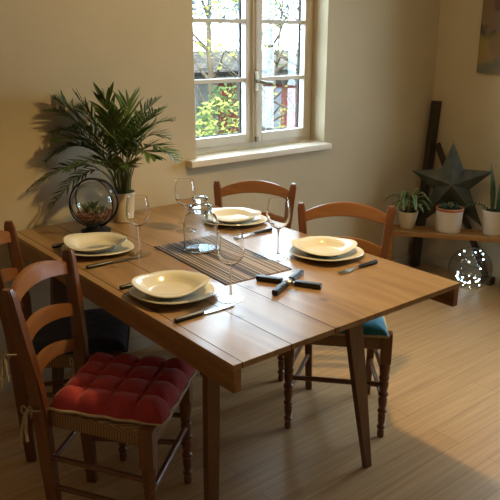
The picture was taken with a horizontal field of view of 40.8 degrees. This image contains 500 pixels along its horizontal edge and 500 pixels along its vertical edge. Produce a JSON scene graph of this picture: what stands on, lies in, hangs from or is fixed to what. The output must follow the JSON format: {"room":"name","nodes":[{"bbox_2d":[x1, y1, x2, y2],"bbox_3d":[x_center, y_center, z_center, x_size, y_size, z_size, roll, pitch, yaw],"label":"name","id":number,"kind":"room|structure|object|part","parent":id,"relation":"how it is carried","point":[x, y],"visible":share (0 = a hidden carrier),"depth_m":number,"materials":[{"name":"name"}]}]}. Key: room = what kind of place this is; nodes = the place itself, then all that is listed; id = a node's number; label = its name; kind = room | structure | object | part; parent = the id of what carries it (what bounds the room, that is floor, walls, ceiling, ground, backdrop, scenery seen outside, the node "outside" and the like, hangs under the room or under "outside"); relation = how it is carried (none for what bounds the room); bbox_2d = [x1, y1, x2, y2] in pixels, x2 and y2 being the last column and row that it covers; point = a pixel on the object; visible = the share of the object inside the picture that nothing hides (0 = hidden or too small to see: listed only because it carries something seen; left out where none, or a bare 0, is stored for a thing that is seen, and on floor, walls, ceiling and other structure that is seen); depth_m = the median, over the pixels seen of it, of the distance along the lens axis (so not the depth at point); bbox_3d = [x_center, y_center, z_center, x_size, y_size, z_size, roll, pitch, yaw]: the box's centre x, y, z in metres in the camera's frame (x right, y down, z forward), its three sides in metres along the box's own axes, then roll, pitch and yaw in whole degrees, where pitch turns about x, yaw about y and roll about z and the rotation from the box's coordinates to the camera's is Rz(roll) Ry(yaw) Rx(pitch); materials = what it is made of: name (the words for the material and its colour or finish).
{"room":"dining room","nodes":[
{"label":"dining room","id":0,"kind":"room"},
{"bbox_2d":[0,0,440,376],"bbox_3d":[-0.846,-0.628,3.072,5.900,2.450,0.205,-14,22,-37],"label":"wall","id":1,"kind":"structure","parent":0,"point":[374,61],"depth_m":3.34,"materials":[{"name":"paint"}]},
{"bbox_2d":[0,255,410,392],"bbox_3d":[-0.783,0.534,3.344,5.164,0.070,0.014,-14,22,-37],"label":"baseboard","id":2,"kind":"structure","parent":1,"relation":"attached to","point":[137,343],"depth_m":3.47,"materials":[{"name":"paint"}]},
{"bbox_2d":[186,0,331,167],"bbox_3d":[0.016,-1.063,3.615,0.995,1.106,0.260,-14,22,-37],"label":"window","id":3,"kind":"structure","parent":1,"relation":"in","point":[250,134],"depth_m":3.73,"materials":[{"name":"paint"}]},
{"bbox_3d":[-0.162,-1.058,3.543,0.440,1.012,0.043,-14,22,-37],"label":"casement sash","id":4,"kind":"part","parent":3,"relation":"part of","materials":[{"name":"paint"}]},
{"bbox_3d":[0.036,-1.094,3.641,0.008,0.942,0.008,9,20,27],"label":"bolt rod","id":5,"kind":"part","parent":3,"relation":"part of","materials":[{"name":"paint"}]},
{"bbox_3d":[0.041,-0.542,3.746,0.995,0.034,0.180,-14,22,-37],"label":"sill","id":6,"kind":"part","parent":3,"relation":"part of","materials":[{"name":"paint"}]},
{"bbox_3d":[0.078,-0.798,3.742,0.098,0.386,0.052,-14,22,-37],"label":"handle","id":7,"kind":"part","parent":3,"relation":"part of","materials":[{"name":"metal"}]},
{"bbox_3d":[0.174,-1.139,3.800,0.422,1.012,0.043,-14,22,-37],"label":"casement sash","id":8,"kind":"part","parent":3,"relation":"part of","materials":[{"name":"paint"}]},
{"bbox_2d":[0,261,499,499],"bbox_3d":[0.519,1.100,1.831,5.900,0.100,4.880,-14,22,-37],"label":"floor","id":9,"kind":"structure","parent":0,"point":[440,440],"depth_m":2.76,"materials":[{"name":"brown wood"}]},
{"bbox_2d":[0,220,127,461],"bbox_3d":[-0.728,0.348,2.606,0.466,0.870,0.425,-3,18,-9],"label":"dining chair","id":10,"kind":"object","parent":9,"relation":"on","point":[9,235],"visible":0.31,"depth_m":2.54,"materials":[{"name":"brown wood"}]},
{"bbox_3d":[-0.929,-0.016,2.455,0.057,0.085,0.358,-3,18,-9],"label":"rail","id":11,"kind":"part","parent":10,"relation":"part of","materials":[{"name":"brown wood"}]},
{"bbox_3d":[-0.913,0.308,2.735,0.056,0.868,0.116,-16,24,-42],"label":"post","id":12,"kind":"part","parent":10,"relation":"part of","materials":[{"name":"brown wood"}]},
{"bbox_3d":[-0.857,0.405,2.426,0.056,0.868,0.116,8,19,24],"label":"post","id":13,"kind":"part","parent":10,"relation":"part of","materials":[{"name":"brown wood"}]},
{"bbox_2d":[0,308,129,388],"bbox_3d":[-0.704,0.356,2.612,0.470,0.161,0.410,-3,18,-9],"label":"seat cushion","id":14,"kind":"object","parent":10,"relation":"attached to","point":[106,333],"visible":0.42,"depth_m":2.50,"materials":[{"name":"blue fabric"}]},
{"bbox_3d":[-0.682,0.360,2.617,0.370,0.064,0.386,-3,18,-9],"label":"rush seat","id":15,"kind":"part","parent":10,"relation":"part of","materials":[{"name":"beige wicker"}]},
{"bbox_3d":[-0.488,0.588,2.522,0.045,0.462,0.045,-3,18,-9],"label":"leg","id":16,"kind":"part","parent":10,"relation":"part of","materials":[{"name":"brown wood"}]},
{"bbox_2d":[1,248,192,499],"bbox_3d":[-0.470,0.479,2.189,0.466,0.870,0.425,3,18,11],"label":"dining chair","id":17,"kind":"object","parent":9,"relation":"on","point":[146,437],"visible":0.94,"depth_m":2.10,"materials":[{"name":"brown wood"}]},
{"bbox_3d":[-0.659,0.519,2.065,0.116,0.868,0.056,-16,24,-42],"label":"post","id":18,"kind":"part","parent":17,"relation":"part of","materials":[{"name":"brown wood"}]},
{"bbox_3d":[-0.671,0.093,2.109,0.057,0.085,0.358,3,18,11],"label":"rail","id":19,"kind":"part","parent":17,"relation":"part of","materials":[{"name":"brown wood"}]},
{"bbox_3d":[-0.595,0.422,2.372,0.056,0.868,0.116,-7,19,-22],"label":"post","id":20,"kind":"part","parent":17,"relation":"part of","materials":[{"name":"brown wood"}]},
{"bbox_2d":[20,352,196,446],"bbox_3d":[-0.445,0.483,2.192,0.470,0.172,0.425,3,18,11],"label":"seat cushion","id":21,"kind":"object","parent":17,"relation":"attached to","point":[146,390],"visible":0.97,"depth_m":2.10,"materials":[{"name":"red fabric"}]},
{"bbox_3d":[-0.425,0.496,2.185,0.370,0.064,0.386,3,18,11],"label":"rush seat","id":22,"kind":"part","parent":17,"relation":"part of","materials":[{"name":"beige wicker"}]},
{"bbox_3d":[-0.301,0.742,2.033,0.045,0.462,0.045,3,18,11],"label":"leg","id":23,"kind":"part","parent":17,"relation":"part of","materials":[{"name":"brown wood"}]},
{"bbox_3d":[-0.227,0.630,2.388,0.045,0.462,0.045,3,18,11],"label":"leg","id":24,"kind":"part","parent":17,"relation":"part of","materials":[{"name":"brown wood"}]},
{"bbox_2d":[16,202,459,499],"bbox_3d":[-0.157,0.376,2.717,0.980,0.750,1.588,-14,22,-37],"label":"dining table","id":25,"kind":"object","parent":9,"relation":"on","point":[261,325],"visible":0.59,"depth_m":2.22,"materials":[{"name":"brown wood"}]},
{"bbox_2d":[52,243,63,247],"bbox_3d":[-0.708,-0.032,2.736,0.200,0.015,0.025,-13,21,-35],"label":"fork","id":26,"kind":"object","parent":25,"relation":"on","point":[59,244],"visible":0.21,"depth_m":2.68,"materials":[{"name":"black plastic"}]},
{"bbox_3d":[-0.823,0.316,2.936,0.140,0.732,0.035,-14,22,-37],"label":"leg","id":27,"kind":"part","parent":25,"relation":"part of","materials":[{"name":"brown wood"}]},
{"bbox_2d":[69,178,118,232],"bbox_3d":[-0.667,-0.193,2.878,0.208,0.236,0.188,-4,18,-13],"label":"glass terrarium","id":28,"kind":"object","parent":25,"relation":"on","point":[90,227],"visible":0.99,"depth_m":2.87,"materials":[{"name":"clear glass"}]},
{"bbox_3d":[-0.667,-0.198,2.877,0.188,0.179,0.188,-14,22,-37],"label":"glass globe","id":29,"kind":"part","parent":28,"relation":"part of"},
{"bbox_2d":[61,240,133,255],"bbox_3d":[-0.598,-0.010,2.645,0.265,0.027,0.265,-12,21,-34],"label":"dinner plate","id":30,"kind":"object","parent":25,"relation":"on","point":[126,246],"visible":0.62,"depth_m":2.61,"materials":[{"name":"beige ceramic"}]},
{"bbox_2d":[63,232,126,252],"bbox_3d":[-0.608,-0.027,2.645,0.237,0.042,0.237,-10,20,-29],"label":"soup bowl","id":31,"kind":"object","parent":30,"relation":"on","point":[93,242],"visible":1,"depth_m":2.68,"materials":[{"name":"beige ceramic"}]},
{"bbox_2d":[26,82,182,222],"bbox_3d":[-0.626,-0.418,2.948,0.673,0.623,0.354,2,18,7],"label":"potted palm","id":32,"kind":"object","parent":25,"relation":"on","point":[126,136],"visible":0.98,"depth_m":2.91,"materials":[{"name":"plant"}]},
{"bbox_2d":[109,189,134,222],"bbox_3d":[-0.580,-0.200,3.064,0.118,0.138,0.118,-14,22,-37],"label":"pot","id":33,"kind":"object","parent":32,"relation":"attached to","point":[120,217],"depth_m":3.02,"materials":[{"name":"white ceramic"}]},
{"bbox_2d":[86,255,139,268],"bbox_3d":[-0.506,0.042,2.503,0.224,0.015,0.018,-14,22,-38],"label":"table knife","id":34,"kind":"object","parent":25,"relation":"on","point":[90,266],"visible":1,"depth_m":2.48,"materials":[{"name":"metal"}]},
{"bbox_3d":[-0.553,0.053,2.466,0.103,0.015,0.016,-14,22,-38],"label":"handle","id":35,"kind":"part","parent":34,"relation":"part of","materials":[{"name":"black plastic"}]},
{"bbox_3d":[-0.467,0.035,2.534,0.124,0.002,0.018,-14,22,-38],"label":"blade","id":36,"kind":"part","parent":34,"relation":"part of","materials":[{"name":"metal"}]},
{"bbox_2d":[119,283,132,289],"bbox_3d":[-0.354,0.107,2.295,0.200,0.015,0.025,-14,22,-37],"label":"fork","id":37,"kind":"object","parent":25,"relation":"on","point":[128,285],"visible":0.19,"depth_m":2.24,"materials":[{"name":"black plastic"}]},
{"bbox_3d":[-0.525,0.157,2.333,0.025,0.066,1.576,-14,22,-37],"label":"rail","id":38,"kind":"part","parent":25,"relation":"part of","materials":[{"name":"brown wood"}]},
{"bbox_2d":[126,195,149,251],"bbox_3d":[-0.426,-0.091,2.572,0.092,0.225,0.092,-14,22,-37],"label":"wine glass","id":39,"kind":"object","parent":25,"relation":"on","point":[137,206],"visible":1,"depth_m":2.52,"materials":[{"name":"clear glass"}]},
{"bbox_2d":[126,195,149,226],"bbox_3d":[-0.426,-0.144,2.555,0.092,0.114,0.092,-14,22,-37],"label":"bowl","id":40,"kind":"object","parent":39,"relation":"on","point":[137,206],"depth_m":2.52,"materials":[{"name":"clear glass"}]},
{"bbox_3d":[-0.426,-0.043,2.587,0.011,0.098,0.011,-14,22,-37],"label":"stem","id":41,"kind":"part","parent":39,"relation":"part of","materials":[{"name":"clear glass"}]},
{"bbox_2d":[129,282,217,304],"bbox_3d":[-0.248,0.133,2.191,0.265,0.027,0.265,-16,23,-40],"label":"dinner plate","id":42,"kind":"object","parent":25,"relation":"on","point":[210,289],"visible":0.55,"depth_m":2.14,"materials":[{"name":"beige ceramic"}]},
{"bbox_2d":[131,270,209,298],"bbox_3d":[-0.258,0.116,2.192,0.237,0.042,0.237,15,23,40],"label":"soup bowl","id":43,"kind":"object","parent":42,"relation":"on","point":[167,284],"visible":1,"depth_m":2.22,"materials":[{"name":"beige ceramic"}]},
{"bbox_2d":[174,178,195,214],"bbox_3d":[-0.278,-0.190,2.886,0.092,0.225,0.092,-14,22,-37],"label":"wine glass","id":44,"kind":"object","parent":25,"relation":"on","point":[184,190],"visible":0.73,"depth_m":2.83,"materials":[{"name":"clear glass"}]},
{"bbox_2d":[174,303,234,322],"bbox_3d":[-0.134,0.187,2.042,0.224,0.015,0.018,-14,22,-37],"label":"table knife","id":45,"kind":"object","parent":25,"relation":"on","point":[195,314],"visible":1,"depth_m":2.02,"materials":[{"name":"black plastic"}]},
{"bbox_3d":[-0.181,0.198,2.006,0.103,0.015,0.016,-14,22,-37],"label":"handle","id":46,"kind":"part","parent":45,"relation":"part of","materials":[{"name":"black plastic"}]},
{"bbox_3d":[-0.095,0.181,2.073,0.124,0.002,0.018,-14,22,-37],"label":"blade","id":47,"kind":"part","parent":45,"relation":"part of","materials":[{"name":"metal"}]},
{"bbox_3d":[-0.114,0.606,2.014,0.057,0.732,0.026,-14,22,-37],"label":"leg","id":48,"kind":"part","parent":25,"relation":"part of","materials":[{"name":"brown wood"}]},
{"bbox_2d":[154,241,290,284],"bbox_3d":[-0.116,0.028,2.566,0.285,0.003,0.530,-12,21,-33],"label":"table runner","id":49,"kind":"object","parent":25,"relation":"on","point":[252,264],"visible":0.73,"depth_m":2.48,"materials":[{"name":"brown fabric"}]},
{"bbox_2d":[183,195,217,253],"bbox_3d":[-0.193,-0.106,2.626,0.136,0.215,0.136,-14,22,-37],"label":"glass jar","id":50,"kind":"object","parent":49,"relation":"on","point":[200,225],"visible":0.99,"depth_m":2.58,"materials":[{"name":"clear glass"}]},
{"bbox_3d":[-0.193,-0.196,2.597,0.062,0.028,0.062,-14,22,-37],"label":"lid knob","id":51,"kind":"part","parent":50,"relation":"part of","materials":[{"name":"clear glass"}]},
{"bbox_3d":[-0.193,-0.165,2.607,0.091,0.038,0.091,-14,22,-37],"label":"lid","id":52,"kind":"part","parent":50,"relation":"part of","materials":[{"name":"clear glass"}]},
{"bbox_2d":[216,228,244,295],"bbox_3d":[-0.062,0.049,2.129,0.092,0.225,0.092,-14,22,-37],"label":"wine glass","id":53,"kind":"object","parent":25,"relation":"on","point":[230,246],"visible":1,"depth_m":2.08,"materials":[{"name":"clear glass"}]},
{"bbox_3d":[-0.062,0.096,2.144,0.011,0.098,0.011,-14,22,-37],"label":"stem","id":54,"kind":"part","parent":53,"relation":"part of","materials":[{"name":"clear glass"}]},
{"bbox_2d":[216,228,244,265],"bbox_3d":[-0.062,-0.004,2.112,0.092,0.114,0.092,-14,22,-37],"label":"bowl","id":55,"kind":"object","parent":53,"relation":"on","point":[230,246],"depth_m":2.08,"materials":[{"name":"clear glass"}]},
{"bbox_2d":[218,214,266,225],"bbox_3d":[-0.065,-0.139,3.052,0.265,0.027,0.265,-14,22,-37],"label":"dinner plate","id":56,"kind":"object","parent":25,"relation":"on","point":[260,218],"visible":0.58,"depth_m":3.01,"materials":[{"name":"beige ceramic"}]},
{"bbox_2d":[211,207,261,223],"bbox_3d":[-0.075,-0.155,3.052,0.237,0.042,0.237,-11,21,-32],"label":"soup bowl","id":57,"kind":"object","parent":56,"relation":"on","point":[232,215],"visible":0.89,"depth_m":3.10,"materials":[{"name":"beige ceramic"}]},
{"bbox_2d":[243,228,272,237],"bbox_3d":[0.016,-0.072,2.862,0.200,0.015,0.025,-14,22,-37],"label":"fork","id":58,"kind":"object","parent":25,"relation":"on","point":[267,229],"visible":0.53,"depth_m":2.88,"materials":[{"name":"black plastic"}]},
{"bbox_3d":[0.056,-0.081,2.893,0.098,0.015,0.016,-14,22,-37],"label":"handle","id":59,"kind":"part","parent":58,"relation":"part of","materials":[{"name":"black plastic"}]},
{"bbox_2d":[266,197,290,257],"bbox_3d":[0.108,-0.080,2.537,0.092,0.225,0.092,-14,22,-37],"label":"wine glass","id":60,"kind":"object","parent":25,"relation":"on","point":[278,214],"visible":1,"depth_m":2.49,"materials":[{"name":"clear glass"}]},
{"bbox_3d":[0.108,-0.032,2.552,0.011,0.098,0.011,-14,22,-37],"label":"stem","id":61,"kind":"part","parent":60,"relation":"part of","materials":[{"name":"clear glass"}]},
{"bbox_2d":[266,197,290,228],"bbox_3d":[0.108,-0.133,2.521,0.092,0.114,0.092,-14,22,-37],"label":"bowl","id":62,"kind":"object","parent":60,"relation":"on","point":[278,214],"depth_m":2.49,"materials":[{"name":"clear glass"}]},
{"bbox_2d":[256,269,321,294],"bbox_3d":[0.131,0.108,2.286,0.182,0.018,0.173,-6,19,-20],"label":"trivet","id":63,"kind":"object","parent":25,"relation":"on","point":[283,284],"visible":1,"depth_m":2.27,"materials":[{"name":"black plastic"}]},
{"bbox_3d":[0.067,0.100,2.311,0.095,0.018,0.023,7,19,21],"label":"trivet arm","id":64,"kind":"part","parent":63,"relation":"part of","materials":[{"name":"black plastic"}]},
{"bbox_3d":[0.101,0.127,2.226,0.023,0.018,0.095,8,19,25],"label":"trivet arm","id":65,"kind":"part","parent":63,"relation":"part of","materials":[{"name":"black plastic"}]},
{"bbox_3d":[0.162,0.089,2.345,0.023,0.018,0.095,8,19,25],"label":"trivet arm","id":66,"kind":"part","parent":63,"relation":"part of","materials":[{"name":"black plastic"}]},
{"bbox_3d":[0.195,0.116,2.260,0.095,0.018,0.023,7,19,21],"label":"trivet arm","id":67,"kind":"part","parent":63,"relation":"part of","materials":[{"name":"black plastic"}]},
{"bbox_2d":[289,246,363,260],"bbox_3d":[0.294,0.007,2.590,0.265,0.027,0.265,-15,23,-39],"label":"dinner plate","id":68,"kind":"object","parent":25,"relation":"on","point":[356,252],"visible":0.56,"depth_m":2.55,"materials":[{"name":"beige ceramic"}]},
{"bbox_2d":[291,236,356,257],"bbox_3d":[0.284,-0.009,2.590,0.237,0.042,0.237,16,23,41],"label":"soup bowl","id":69,"kind":"object","parent":68,"relation":"on","point":[319,246],"visible":1,"depth_m":2.62,"materials":[{"name":"beige ceramic"}]},
{"bbox_2d":[338,260,377,273],"bbox_3d":[0.394,0.061,2.442,0.200,0.015,0.025,-14,22,-37],"label":"fork","id":70,"kind":"object","parent":25,"relation":"on","point":[372,262],"visible":1,"depth_m":2.44,"materials":[{"name":"black plastic"}]},
{"bbox_3d":[0.434,0.051,2.472,0.098,0.015,0.016,-14,22,-37],"label":"handle","id":71,"kind":"part","parent":70,"relation":"part of","materials":[{"name":"black plastic"}]},
{"bbox_3d":[0.382,0.487,2.394,0.196,0.732,0.025,-14,22,-37],"label":"leg","id":72,"kind":"part","parent":25,"relation":"part of","materials":[{"name":"brown wood"}]},
{"bbox_3d":[0.216,-0.022,2.899,0.025,0.066,1.576,-14,22,-37],"label":"rail","id":73,"kind":"part","parent":25,"relation":"part of","materials":[{"name":"brown wood"}]},
{"bbox_2d":[200,180,296,381],"bbox_3d":[-0.006,0.132,3.288,0.425,0.870,0.466,3,18,9],"label":"dining chair","id":74,"kind":"object","parent":9,"relation":"on","point":[249,186],"visible":0.32,"depth_m":3.36,"materials":[{"name":"brown wood"}]},
{"bbox_3d":[-0.142,0.078,3.464,0.116,0.868,0.056,16,24,41],"label":"post","id":75,"kind":"part","parent":74,"relation":"part of","materials":[{"name":"brown wood"}]},
{"bbox_3d":[0.027,-0.303,3.363,0.358,0.085,0.057,3,18,9],"label":"rail","id":76,"kind":"part","parent":74,"relation":"part of","materials":[{"name":"brown wood"}]},
{"bbox_3d":[0.147,0.399,3.122,0.045,0.462,0.045,3,18,9],"label":"leg","id":77,"kind":"part","parent":74,"relation":"part of","materials":[{"name":"brown wood"}]},
{"bbox_3d":[0.182,0.094,3.414,0.116,0.868,0.056,-8,19,-24],"label":"post","id":78,"kind":"part","parent":74,"relation":"part of","materials":[{"name":"brown wood"}]},
{"bbox_2d":[283,202,394,437],"bbox_3d":[0.381,0.273,2.842,0.425,0.870,0.466,3,18,9],"label":"dining chair","id":79,"kind":"object","parent":9,"relation":"on","point":[350,209],"visible":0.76,"depth_m":2.85,"materials":[{"name":"brown wood"}]},
{"bbox_3d":[0.158,0.520,2.736,0.045,0.462,0.045,3,18,9],"label":"leg","id":80,"kind":"part","parent":79,"relation":"part of","materials":[{"name":"brown wood"}]},
{"bbox_3d":[0.246,0.218,3.019,0.116,0.868,0.056,16,24,42],"label":"post","id":81,"kind":"part","parent":79,"relation":"part of","materials":[{"name":"brown wood"}]},
{"bbox_3d":[0.373,0.301,2.803,0.386,0.064,0.370,3,18,9],"label":"rush seat","id":82,"kind":"part","parent":79,"relation":"part of","materials":[{"name":"beige wicker"}]},
{"bbox_3d":[0.415,-0.162,2.916,0.358,0.085,0.057,3,18,9],"label":"rail","id":83,"kind":"part","parent":79,"relation":"part of","materials":[{"name":"brown wood"}]},
{"bbox_2d":[333,314,389,337],"bbox_3d":[0.376,0.290,2.822,0.410,0.161,0.470,3,18,9],"label":"seat cushion","id":84,"kind":"object","parent":79,"relation":"attached to","point":[377,328],"visible":0.12,"depth_m":2.59,"materials":[{"name":"teal fabric"}]},
{"bbox_3d":[0.570,0.235,2.966,0.116,0.868,0.056,-8,19,-24],"label":"post","id":85,"kind":"part","parent":79,"relation":"part of","materials":[{"name":"brown wood"}]},
{"bbox_3d":[0.532,0.540,2.674,0.045,0.462,0.045,3,18,9],"label":"leg","id":86,"kind":"part","parent":79,"relation":"part of","materials":[{"name":"brown wood"}]},
{"bbox_2d":[387,224,499,293],"bbox_3d":[1.261,0.065,4.307,0.755,0.385,0.175,4,18,13],"label":"bench","id":87,"kind":"object","parent":9,"relation":"on","point":[417,231],"visible":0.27,"depth_m":4.22,"materials":[{"name":"brown wood"}]},
{"bbox_3d":[0.915,0.053,4.393,0.030,0.357,0.135,4,18,13],"label":"leg","id":88,"kind":"part","parent":87,"relation":"part of","materials":[{"name":"brown wood"}]},
{"bbox_2d":[383,188,432,228],"bbox_3d":[1.019,-0.270,4.308,0.296,0.252,0.299,-14,22,-37],"label":"spider plant","id":89,"kind":"object","parent":87,"relation":"on","point":[408,214],"visible":0.99,"depth_m":4.26,"materials":[{"name":"plant"}]},
{"bbox_3d":[1.013,-0.199,4.318,0.128,0.112,0.128,-14,22,-37],"label":"pot","id":90,"kind":"part","parent":89,"relation":"part of","materials":[{"name":"white ceramic"}]},
{"bbox_2d":[435,201,463,233],"bbox_3d":[1.256,-0.210,4.238,0.173,0.181,0.173,-14,22,-37],"label":"potted succulent","id":91,"kind":"object","parent":87,"relation":"on","point":[449,216],"visible":1,"depth_m":4.18,"materials":[{"name":"white ceramic"}]},
{"bbox_2d":[412,143,493,226],"bbox_3d":[1.267,-0.403,4.238,0.498,0.548,0.058,4,18,13],"label":"star","id":92,"kind":"object","parent":87,"relation":"on","point":[451,183],"visible":1,"depth_m":4.24,"materials":[{"name":"metal"}]},
{"bbox_2d":[459,164,499,235],"bbox_3d":[1.455,-0.310,4.123,0.290,0.442,0.158,-2,18,-7],"label":"snake plant","id":93,"kind":"object","parent":87,"relation":"on","point":[491,215],"visible":1,"depth_m":4.13,"materials":[{"name":"green plant"}]},
{"bbox_3d":[1.394,-0.268,4.167,0.190,0.068,0.017,5,18,15],"label":"trailing stem","id":94,"kind":"part","parent":93,"relation":"part of","materials":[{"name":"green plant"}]},
{"bbox_3d":[1.520,-0.176,4.175,0.158,0.154,0.158,-14,22,-37],"label":"pot","id":95,"kind":"part","parent":93,"relation":"part of","materials":[{"name":"white ceramic"}]},
{"bbox_2d":[410,100,494,285],"bbox_3d":[1.378,-0.378,4.438,0.154,1.152,0.581,-14,22,-37],"label":"wooden post","id":96,"kind":"object","parent":9,"relation":"on","point":[431,145],"visible":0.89,"depth_m":4.54,"materials":[{"name":"brown wood"}]},
{"bbox_2d":[448,247,492,289],"bbox_3d":[1.414,0.123,4.317,0.276,0.266,0.276,-14,22,-37],"label":"glass ball","id":97,"kind":"object","parent":9,"relation":"on","point":[466,247],"visible":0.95,"depth_m":4.30,"materials":[{"name":"clear glass"}]},
{"bbox_2d":[456,236,486,285],"bbox_3d":[1.425,0.062,4.267,0.152,0.379,0.242,-14,22,-37],"label":"string lights","id":98,"kind":"object","parent":97,"relation":"in","point":[465,282],"visible":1,"depth_m":4.31,"materials":[{"name":"white"}]},
{"bbox_2d":[422,0,499,274],"bbox_3d":[2.681,-0.636,3.099,0.360,2.450,4.160,-14,22,-37],"label":"wall","id":99,"kind":"structure","parent":0,"point":[469,119],"depth_m":4.38,"materials":[{"name":"paint"}]},
{"bbox_2d":[420,252,499,284],"bbox_3d":[2.539,0.535,3.340,0.014,0.070,4.146,-14,22,-37],"label":"baseboard","id":100,"kind":"structure","parent":99,"relation":"attached to","point":[440,262],"depth_m":4.66,"materials":[{"name":"paint"}]},
{"bbox_2d":[476,0,499,73],"bbox_3d":[1.607,-1.342,3.950,0.036,0.600,0.541,-14,22,-37],"label":"painting","id":101,"kind":"object","parent":99,"relation":"attached to","point":[488,61],"visible":1,"depth_m":4.11,"materials":[{"name":"paint"}]},
{"label":"outside","id":102,"kind":"structure","parent":0,"visible":0},
{"bbox_3d":[-3.386,-3.587,18.394,30.000,0.120,26.700,-14,22,-37],"label":"ground","id":103,"kind":"structure","parent":102,"visible":0},
{"bbox_2d":[193,0,238,152],"bbox_3d":[-0.574,-2.903,10.181,1.458,3.517,1.658,4,18,14],"label":"tree","id":104,"kind":"object","parent":103,"relation":"on","point":[210,75],"visible":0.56,"depth_m":10.07,"materials":[{"name":"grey plant"}]},
{"bbox_2d":[196,91,257,153],"bbox_3d":[-0.234,-0.849,6.915,0.764,1.575,0.660,-14,22,-37],"label":"shrub","id":105,"kind":"object","parent":103,"relation":"on","point":[217,98],"visible":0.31,"depth_m":6.71,"materials":[{"name":"green plant"}]},
{"bbox_2d":[195,83,274,149],"bbox_3d":[-0.197,-1.435,8.792,1.234,1.566,0.816,-14,22,-37],"label":"shrub","id":106,"kind":"object","parent":103,"relation":"on","point":[205,117],"visible":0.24,"depth_m":8.49,"materials":[{"name":"green plant"}]},
{"bbox_2d":[194,50,297,151],"bbox_3d":[-0.923,-2.890,12.958,7.500,1.820,2.600,-14,22,-37],"label":"garden shed","id":107,"kind":"object","parent":103,"relation":"on","point":[201,61],"visible":0.08,"depth_m":12.06,"materials":[{"name":"tile"}]},
{"bbox_2d":[193,0,298,127],"bbox_3d":[0.058,-2.045,7.376,1.695,3.570,1.655,2,18,5],"label":"tree","id":108,"kind":"object","parent":103,"relation":"on","point":[266,31],"visible":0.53,"depth_m":7.21,"materials":[{"name":"green plant"}]},
{"bbox_2d":[210,0,298,141],"bbox_3d":[0.565,-1.649,6.573,1.488,3.295,1.496,-14,22,-37],"label":"tree","id":109,"kind":"object","parent":103,"relation":"on","point":[275,52],"visible":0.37,"depth_m":6.54,"materials":[{"name":"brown plant"}]},
{"bbox_2d":[212,0,297,128],"bbox_3d":[0.121,-2.185,8.393,1.226,3.226,1.902,3,18,8],"label":"tree","id":110,"kind":"object","parent":103,"relation":"on","point":[279,27],"visible":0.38,"depth_m":8.21,"materials":[{"name":"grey plant"}]},
{"bbox_2d":[212,0,298,76],"bbox_3d":[0.237,-3.052,11.203,1.360,3.207,1.748,-10,20,-29],"label":"tree","id":111,"kind":"object","parent":103,"relation":"on","point":[287,5],"visible":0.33,"depth_m":11.11,"materials":[{"name":"green leaf"},{"name":"bark"}]},
{"bbox_2d":[216,74,296,149],"bbox_3d":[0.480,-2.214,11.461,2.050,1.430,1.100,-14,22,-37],"label":"house","id":112,"kind":"structure","parent":103,"relation":"on","point":[269,87],"depth_m":10.87,"materials":[{"name":"tile"}]},
{"bbox_3d":[0.361,-2.087,10.776,0.340,1.000,0.030,-14,22,-37],"label":"door","id":113,"kind":"part","parent":112,"relation":"part of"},
{"bbox_2d":[262,102,294,145],"bbox_3d":[0.374,-1.129,8.195,0.914,1.330,0.668,-14,22,-37],"label":"shrub","id":114,"kind":"object","parent":103,"relation":"on","point":[265,114],"visible":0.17,"depth_m":8.05,"materials":[{"name":"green plant"}]}
]}

